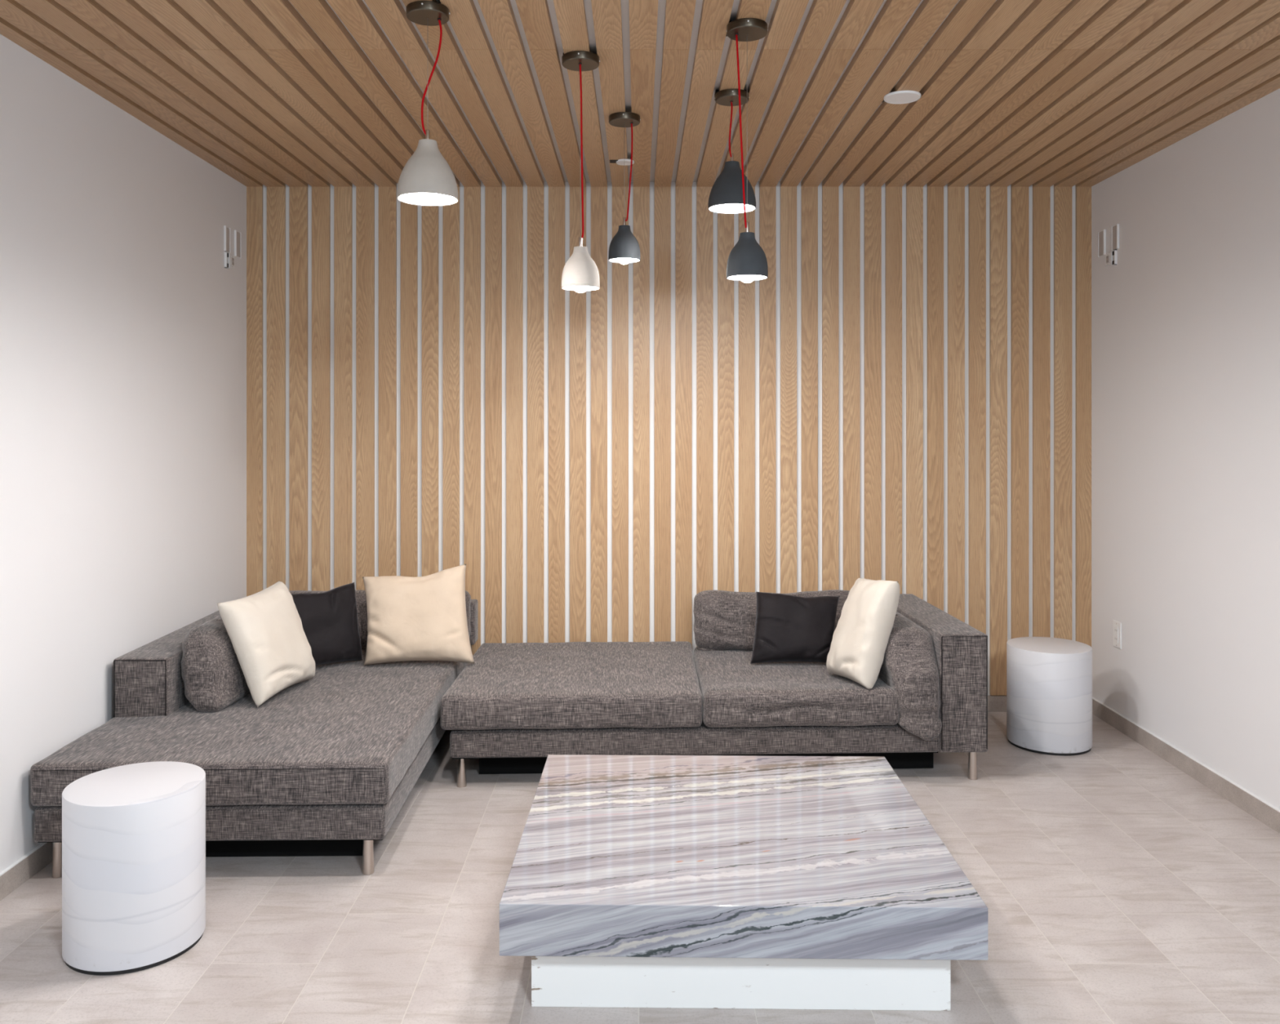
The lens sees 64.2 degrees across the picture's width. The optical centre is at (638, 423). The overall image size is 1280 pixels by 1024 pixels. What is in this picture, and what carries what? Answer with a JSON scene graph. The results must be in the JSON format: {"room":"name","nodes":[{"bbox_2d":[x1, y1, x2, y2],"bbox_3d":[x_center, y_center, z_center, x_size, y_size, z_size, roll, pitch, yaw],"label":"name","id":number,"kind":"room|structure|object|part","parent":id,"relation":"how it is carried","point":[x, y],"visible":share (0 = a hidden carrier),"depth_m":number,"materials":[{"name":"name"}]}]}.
{"room":"lobby","nodes":[
{"label":"lobby","id":0,"kind":"room"},
{"bbox_2d":[0,33,246,872],"bbox_3d":[-2.191,0.075,1.452,0.120,3.150,8.905,0,0,-1],"label":"wall","id":1,"kind":"structure","parent":0,"point":[123,318],"depth_m":4.07,"materials":[{"name":"white paint"}]},
{"bbox_2d":[0,842,53,900],"bbox_3d":[-2.124,1.559,1.327,0.012,0.082,8.654,0,0,-1],"label":"baseboard","id":2,"kind":"structure","parent":1,"relation":"attached to","point":[29,866],"depth_m":3.56,"materials":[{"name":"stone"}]},
{"bbox_2d":[223,225,230,252],"bbox_3d":[-2.165,-0.969,5.372,0.010,0.132,0.069,0,0,0],"label":"wall plate","id":3,"kind":"object","parent":1,"relation":"attached to","point":[226,230],"visible":1,"depth_m":5.36,"materials":[{"name":"grey plastic"}]},
{"bbox_2d":[224,250,230,268],"bbox_3d":[-2.164,-0.858,5.365,0.012,0.088,0.042,0,0,0],"label":"wall box","id":4,"kind":"object","parent":1,"relation":"attached to","point":[227,255],"visible":1,"depth_m":5.36,"materials":[{"name":"white plastic"}]},
{"bbox_2d":[230,254,235,268],"bbox_3d":[-2.166,-0.862,5.436,0.009,0.064,0.066,0,0,0],"label":"wall outlet","id":5,"kind":"object","parent":1,"relation":"attached to","point":[232,257],"visible":1,"depth_m":5.44,"materials":[{"name":"white plastic"}]},
{"bbox_2d":[231,257,234,265],"bbox_3d":[-2.163,-0.862,5.436,0.003,0.040,0.030,0,0,0],"label":"receptacle","id":6,"kind":"object","parent":5,"relation":"attached to","point":[232,258],"depth_m":5.43,"materials":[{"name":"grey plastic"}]},
{"bbox_2d":[234,230,241,257],"bbox_3d":[-2.167,-0.969,5.518,0.010,0.140,0.077,0,0,0],"label":"wall plate","id":7,"kind":"object","parent":1,"relation":"attached to","point":[237,236],"visible":1,"depth_m":5.52,"materials":[{"name":"grey plastic"}]},
{"bbox_2d":[0,0,1279,186],"bbox_3d":[0.150,-1.387,1.452,5.500,0.150,8.903,0,0,0],"label":"ceiling","id":8,"kind":"structure","parent":0,"point":[266,92],"depth_m":3.91,"materials":[{"name":"brown wood"}]},
{"bbox_2d":[396,0,457,205],"bbox_3d":[-0.668,-1.022,3.231,0.190,0.628,0.190,0,0,0],"label":"pendant lamp","id":9,"kind":"object","parent":8,"relation":"hanging from","point":[426,179],"visible":1,"depth_m":3.19,"materials":[{"name":"grey metal"}]},
{"bbox_3d":[-0.668,-0.801,3.231,0.190,0.184,0.190,0,0,0],"label":"lamp shade","id":10,"kind":"part","parent":9,"relation":"part of","materials":[{"name":"metal"}]},
{"bbox_3d":[-0.668,-0.910,3.231,0.013,0.037,0.013,0,0,0],"label":"stem","id":11,"kind":"part","parent":9,"relation":"part of","materials":[{"name":"metal"}]},
{"bbox_3d":[-0.668,-0.756,3.231,0.068,0.088,0.068,0,0,0],"label":"bulb","id":12,"kind":"part","parent":9,"relation":"part of","materials":[{"name":"white glass"}]},
{"bbox_3d":[-0.657,-1.097,3.236,0.066,0.373,0.010,0,0,-13],"label":"cord","id":13,"kind":"part","parent":9,"relation":"part of","materials":[{"name":"red plastic"}]},
{"bbox_2d":[561,50,599,292],"bbox_3d":[-0.207,-0.902,3.665,0.138,0.868,0.154,0,0,0],"label":"pendant lamp","id":14,"kind":"object","parent":8,"relation":"hanging from","point":[580,273],"visible":1,"depth_m":3.62,"materials":[{"name":"white metal"}]},
{"bbox_3d":[-0.208,-0.507,3.657,0.060,0.078,0.060,0,0,0],"label":"bulb","id":15,"kind":"part","parent":14,"relation":"part of","materials":[{"name":"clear glass"}]},
{"bbox_3d":[-0.208,-0.648,3.657,0.013,0.037,0.013,0,0,0],"label":"stem","id":16,"kind":"part","parent":14,"relation":"part of","materials":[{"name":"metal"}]},
{"bbox_3d":[-0.208,-0.557,3.657,0.137,0.148,0.137,0,0,0],"label":"lamp shade","id":17,"kind":"part","parent":14,"relation":"part of","materials":[{"name":"metal"}]},
{"bbox_3d":[-0.206,-0.973,3.649,0.019,0.620,0.012,0,0,-35],"label":"cord","id":18,"kind":"part","parent":14,"relation":"part of","materials":[{"name":"red plastic"}]},
{"bbox_2d":[609,156,634,165],"bbox_3d":[-0.083,-1.318,5.128,0.122,0.032,0.136,0,0,0],"label":"ceiling speaker","id":19,"kind":"object","parent":8,"relation":"attached to","point":[620,162],"visible":0.96,"depth_m":5.09,"materials":[{"name":"white plastic"}]},
{"bbox_2d":[616,160,633,164],"bbox_3d":[-0.068,-1.304,5.106,0.088,0.003,0.088,0,0,0],"label":"grille","id":20,"kind":"object","parent":19,"relation":"attached to","point":[620,162],"depth_m":5.11,"materials":[{"name":"white plastic"}]},
{"bbox_2d":[608,111,640,264],"bbox_3d":[-0.060,-1.008,4.378,0.138,0.655,0.170,0,0,0],"label":"pendant lamp","id":21,"kind":"object","parent":8,"relation":"hanging from","point":[624,248],"visible":1,"depth_m":4.33,"materials":[{"name":"grey metal"}]},
{"bbox_3d":[-0.061,-0.770,4.363,0.137,0.148,0.137,0,0,0],"label":"lamp shade","id":22,"kind":"part","parent":21,"relation":"part of","materials":[{"name":"metal"}]},
{"bbox_3d":[-0.061,-0.861,4.363,0.013,0.037,0.013,0,0,0],"label":"stem","id":23,"kind":"part","parent":21,"relation":"part of","materials":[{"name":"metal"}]},
{"bbox_3d":[-0.061,-0.720,4.363,0.060,0.078,0.060,0,0,0],"label":"bulb","id":24,"kind":"part","parent":21,"relation":"part of","materials":[{"name":"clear glass"}]},
{"bbox_3d":[-0.041,-1.073,4.362,0.033,0.419,0.009,0,0,-11],"label":"cord","id":25,"kind":"part","parent":21,"relation":"part of","materials":[{"name":"red fabric"}]},
{"bbox_2d":[707,88,755,213],"bbox_3d":[0.372,-1.095,4.065,0.190,0.482,0.190,0,0,0],"label":"pendant lamp","id":26,"kind":"object","parent":8,"relation":"hanging from","point":[726,196],"visible":0.99,"depth_m":4.02,"materials":[{"name":"grey metal"}]},
{"bbox_3d":[0.367,-1.171,4.064,0.016,0.224,0.013,0,0,-25],"label":"cord","id":27,"kind":"part","parent":26,"relation":"part of","materials":[{"name":"red plastic"}]},
{"bbox_3d":[0.372,-0.947,4.065,0.190,0.184,0.190,0,0,0],"label":"lamp shade","id":28,"kind":"part","parent":26,"relation":"part of","materials":[{"name":"metal"}]},
{"bbox_3d":[0.372,-0.902,4.065,0.068,0.088,0.068,0,0,0],"label":"bulb","id":29,"kind":"part","parent":26,"relation":"part of","materials":[{"name":"white glass"}]},
{"bbox_3d":[0.372,-1.056,4.065,0.013,0.037,0.013,0,0,0],"label":"stem","id":30,"kind":"part","parent":26,"relation":"part of","materials":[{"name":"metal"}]},
{"bbox_2d":[725,17,768,282],"bbox_3d":[0.358,-0.900,3.379,0.138,0.872,0.164,0,0,0],"label":"pendant lamp","id":31,"kind":"object","parent":8,"relation":"hanging from","point":[747,262],"visible":1,"depth_m":3.34,"materials":[{"name":"grey metal"}]},
{"bbox_3d":[0.338,-0.963,3.361,0.038,0.639,0.012,0,0,8],"label":"cord","id":32,"kind":"part","parent":31,"relation":"part of","materials":[{"name":"red plastic"}]},
{"bbox_3d":[0.358,-0.503,3.366,0.060,0.078,0.060,0,0,0],"label":"bulb","id":33,"kind":"part","parent":31,"relation":"part of","materials":[{"name":"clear glass"}]},
{"bbox_3d":[0.358,-0.644,3.366,0.013,0.037,0.013,0,0,0],"label":"stem","id":34,"kind":"part","parent":31,"relation":"part of","materials":[{"name":"metal"}]},
{"bbox_3d":[0.358,-0.553,3.366,0.137,0.148,0.137,0,0,0],"label":"lamp shade","id":35,"kind":"part","parent":31,"relation":"part of","materials":[{"name":"metal"}]},
{"bbox_2d":[882,89,920,103],"bbox_3d":[1.056,-1.318,4.096,0.148,0.032,0.158,0,0,0],"label":"ceiling speaker","id":36,"kind":"object","parent":8,"relation":"attached to","point":[899,96],"visible":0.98,"depth_m":4.08,"materials":[{"name":"white plastic"}]},
{"bbox_2d":[0,711,1279,1023],"bbox_3d":[0.150,1.625,1.476,5.500,0.050,8.953,0,0,0],"label":"floor","id":37,"kind":"structure","parent":0,"point":[1116,886],"depth_m":3.30,"materials":[{"name":"tile"}]},
{"bbox_2d":[62,760,205,975],"bbox_3d":[-1.552,1.354,3.149,0.397,0.492,0.397,0,0,-17],"label":"side table","id":38,"kind":"object","parent":37,"relation":"on","point":[134,834],"visible":1,"depth_m":2.99,"materials":[{"name":"white plastic"}]},
{"bbox_2d":[30,589,478,877],"bbox_3d":[-1.502,1.230,4.564,1.286,0.740,2.018,0,0,-1],"label":"sofa","id":39,"kind":"object","parent":37,"relation":"on","point":[326,765],"visible":0.62,"depth_m":3.83,"materials":[{"name":"grey fabric"}]},
{"bbox_3d":[-2.053,1.532,3.608,0.041,0.136,0.041,0,0,-1],"label":"leg","id":40,"kind":"part","parent":39,"relation":"part of","materials":[{"name":"metal"}]},
{"bbox_3d":[-2.028,1.074,4.841,0.222,0.244,1.435,0,0,-1],"label":"armrest","id":41,"kind":"part","parent":39,"relation":"part of","materials":[{"name":"grey fabric"}]},
{"bbox_2d":[180,614,250,711],"bbox_3d":[-1.807,1.027,4.459,0.259,0.332,0.606,0,0,-1],"label":"cushion","id":42,"kind":"object","parent":39,"relation":"on","point":[212,677],"depth_m":4.21,"materials":[{"name":"grey fabric"}]},
{"bbox_2d":[30,644,471,806],"bbox_3d":[-1.518,1.261,4.560,1.253,0.161,2.010,0,0,-1],"label":"seat cushion","id":43,"kind":"object","parent":39,"relation":"on","point":[349,734],"depth_m":3.83,"materials":[{"name":"grey fabric"}]},
{"bbox_2d":[217,581,315,707],"bbox_3d":[-1.607,0.952,4.469,0.230,0.447,0.495,0,0,11],"label":"throw pillow","id":44,"kind":"object","parent":39,"relation":"on","point":[272,647],"visible":1,"depth_m":4.34,"materials":[{"name":"beige fabric"}]},
{"bbox_2d":[291,582,362,666],"bbox_3d":[-1.550,0.989,4.953,0.433,0.373,0.181,0,0,-41],"label":"throw pillow","id":45,"kind":"object","parent":39,"relation":"on","point":[329,619],"visible":0.7,"depth_m":4.94,"materials":[{"name":"black fabric"}]},
{"bbox_2d":[288,589,367,649],"bbox_3d":[-1.651,1.038,5.373,0.527,0.309,0.192,0,0,-1],"label":"cushion","id":46,"kind":"object","parent":39,"relation":"on","point":[361,601],"depth_m":5.31,"materials":[{"name":"grey fabric"}]},
{"bbox_3d":[-0.963,1.532,3.632,0.041,0.136,0.041,0,0,-1],"label":"leg","id":47,"kind":"part","parent":39,"relation":"part of","materials":[{"name":"metal"}]},
{"bbox_2d":[362,564,475,665],"bbox_3d":[-1.091,0.942,5.030,0.575,0.467,0.223,0,0,-4],"label":"throw pillow","id":48,"kind":"object","parent":39,"relation":"on","point":[410,618],"visible":1,"depth_m":4.97,"materials":[{"name":"beige fabric"}]},
{"bbox_2d":[465,590,471,636],"bbox_3d":[-1.137,1.032,5.381,0.497,0.310,0.196,0,0,-1],"label":"cushion","id":49,"kind":"object","parent":39,"relation":"on","point":[468,597],"depth_m":5.36,"materials":[{"name":"grey fabric"}]},
{"bbox_3d":[-1.402,1.073,5.502,1.053,0.226,0.135,0,0,-1],"label":"backrest","id":50,"kind":"part","parent":39,"relation":"part of","materials":[{"name":"grey fabric"}]},
{"bbox_2d":[440,589,987,787],"bbox_3d":[0.328,1.243,5.014,2.426,0.715,1.146,0,0,-2],"label":"sofa","id":51,"kind":"object","parent":37,"relation":"on","point":[519,704],"visible":0.76,"depth_m":4.53,"materials":[{"name":"grey fabric"}]},
{"bbox_3d":[-0.780,1.532,4.499,0.043,0.136,0.043,0,0,-2],"label":"leg","id":52,"kind":"part","parent":51,"relation":"part of","materials":[{"name":"metal"}]},
{"bbox_2d":[440,641,702,729],"bbox_3d":[-0.288,1.261,5.005,1.194,0.160,1.112,0,0,-2],"label":"seat cushion","id":53,"kind":"object","parent":51,"relation":"on","point":[569,685],"depth_m":4.57,"materials":[{"name":"grey fabric"}]},
{"bbox_2d":[693,589,849,650],"bbox_3d":[0.733,1.042,5.395,0.891,0.314,0.203,0,0,-2],"label":"cushion","id":54,"kind":"object","parent":51,"relation":"on","point":[724,620],"depth_m":5.32,"materials":[{"name":"grey fabric"}]},
{"bbox_2d":[750,591,839,663],"bbox_3d":[0.780,1.012,5.059,0.470,0.327,0.207,0,0,0],"label":"throw pillow","id":55,"kind":"object","parent":51,"relation":"on","point":[788,628],"visible":0.97,"depth_m":5.01,"materials":[{"name":"black fabric"}]},
{"bbox_2d":[693,646,899,727],"bbox_3d":[0.707,1.260,4.987,0.885,0.167,1.027,0,0,-2],"label":"seat cushion","id":56,"kind":"object","parent":51,"relation":"on","point":[733,691],"depth_m":4.50,"materials":[{"name":"grey fabric"}]},
{"bbox_2d":[826,577,899,688],"bbox_3d":[1.038,0.945,4.713,0.286,0.466,0.383,0,0,-21],"label":"throw pillow","id":57,"kind":"object","parent":51,"relation":"on","point":[862,632],"visible":1,"depth_m":4.59,"materials":[{"name":"beige fabric"}]},
{"bbox_2d":[878,611,942,740],"bbox_3d":[1.208,1.165,4.911,0.235,0.474,0.873,0,0,-2],"label":"cushion","id":58,"kind":"object","parent":51,"relation":"on","point":[910,673],"depth_m":4.52,"materials":[{"name":"grey fabric"}]},
{"bbox_3d":[1.427,1.203,5.082,0.218,0.526,1.094,0,0,-2],"label":"armrest","id":59,"kind":"part","parent":51,"relation":"part of","materials":[{"name":"grey fabric"}]},
{"bbox_3d":[1.504,1.532,4.594,0.041,0.136,0.041,0,0,-2],"label":"leg","id":60,"kind":"part","parent":51,"relation":"part of","materials":[{"name":"metal"}]},
{"bbox_2d":[499,754,987,1010],"bbox_3d":[0.287,1.441,3.322,1.297,0.318,1.228,0,0,1],"label":"coffee table","id":61,"kind":"object","parent":37,"relation":"on","point":[633,881],"visible":1,"depth_m":2.80,"materials":[{"name":"stone"}]},
{"bbox_2d":[1006,636,1092,755],"bbox_3d":[2.052,1.354,5.102,0.397,0.492,0.397,0,0,-36],"label":"side table","id":62,"kind":"object","parent":37,"relation":"on","point":[1049,680],"visible":1,"depth_m":4.94,"materials":[{"name":"white plastic"}]},
{"bbox_2d":[246,181,1091,695],"bbox_3d":[0.150,0.050,5.722,5.500,3.100,0.138,0,0,0],"label":"wall","id":63,"kind":"structure","parent":0,"point":[904,396],"depth_m":5.65,"materials":[{"name":"brown wood"}]},
{"bbox_2d":[987,695,1006,711],"bbox_3d":[0.170,1.556,5.664,4.661,0.088,0.014,0,0,0],"label":"baseboard","id":64,"kind":"structure","parent":63,"relation":"attached to","point":[995,703],"depth_m":5.66,"materials":[{"name":"stone"}]},
{"bbox_2d":[1091,88,1279,809],"bbox_3d":[2.570,0.075,1.452,0.120,3.150,8.903,0,0,0],"label":"wall","id":65,"kind":"structure","parent":0,"point":[1185,322],"depth_m":4.61,"materials":[{"name":"white paint"}]},
{"bbox_2d":[1097,229,1105,257],"bbox_3d":[2.505,-0.974,5.521,0.010,0.136,0.077,0,0,0],"label":"wall plate","id":66,"kind":"object","parent":65,"relation":"attached to","point":[1101,235],"visible":1,"depth_m":5.52,"materials":[{"name":"grey plastic"}]},
{"bbox_2d":[1105,252,1111,266],"bbox_3d":[2.505,-0.875,5.442,0.009,0.063,0.066,0,0,0],"label":"wall outlet","id":67,"kind":"object","parent":65,"relation":"attached to","point":[1108,256],"visible":1,"depth_m":5.43,"materials":[{"name":"white plastic"}]},
{"bbox_2d":[1106,254,1109,262],"bbox_3d":[2.502,-0.875,5.442,0.003,0.039,0.030,0,0,0],"label":"receptacle","id":68,"kind":"object","parent":67,"relation":"attached to","point":[1107,255],"depth_m":5.44,"materials":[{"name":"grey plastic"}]},
{"bbox_2d":[1111,248,1116,266],"bbox_3d":[2.504,-0.872,5.375,0.012,0.081,0.044,0,0,0],"label":"wall box","id":69,"kind":"object","parent":65,"relation":"attached to","point":[1113,252],"visible":1,"depth_m":5.37,"materials":[{"name":"white plastic"}]},
{"bbox_2d":[1111,223,1119,249],"bbox_3d":[2.505,-0.978,5.364,0.010,0.129,0.071,0,0,0],"label":"wall plate","id":70,"kind":"object","parent":65,"relation":"attached to","point":[1115,229],"visible":1,"depth_m":5.36,"materials":[{"name":"grey plastic"}]},
{"bbox_2d":[1112,619,1121,648],"bbox_3d":[2.505,1.107,5.344,0.009,0.137,0.085,0,0,0],"label":"wall outlet","id":71,"kind":"object","parent":65,"relation":"attached to","point":[1117,626],"visible":1,"depth_m":5.33,"materials":[{"name":"white plastic"}]},
{"bbox_2d":[1114,625,1118,643],"bbox_3d":[2.502,1.107,5.344,0.003,0.085,0.038,0,0,0],"label":"receptacle","id":72,"kind":"object","parent":71,"relation":"attached to","point":[1116,627],"depth_m":5.34,"materials":[{"name":"white plastic"}]},
{"bbox_2d":[1092,697,1279,833],"bbox_3d":[2.505,1.559,1.327,0.010,0.082,8.653,0,0,0],"label":"baseboard","id":73,"kind":"structure","parent":65,"relation":"attached to","point":[1260,811],"depth_m":4.59,"materials":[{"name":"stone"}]}
]}

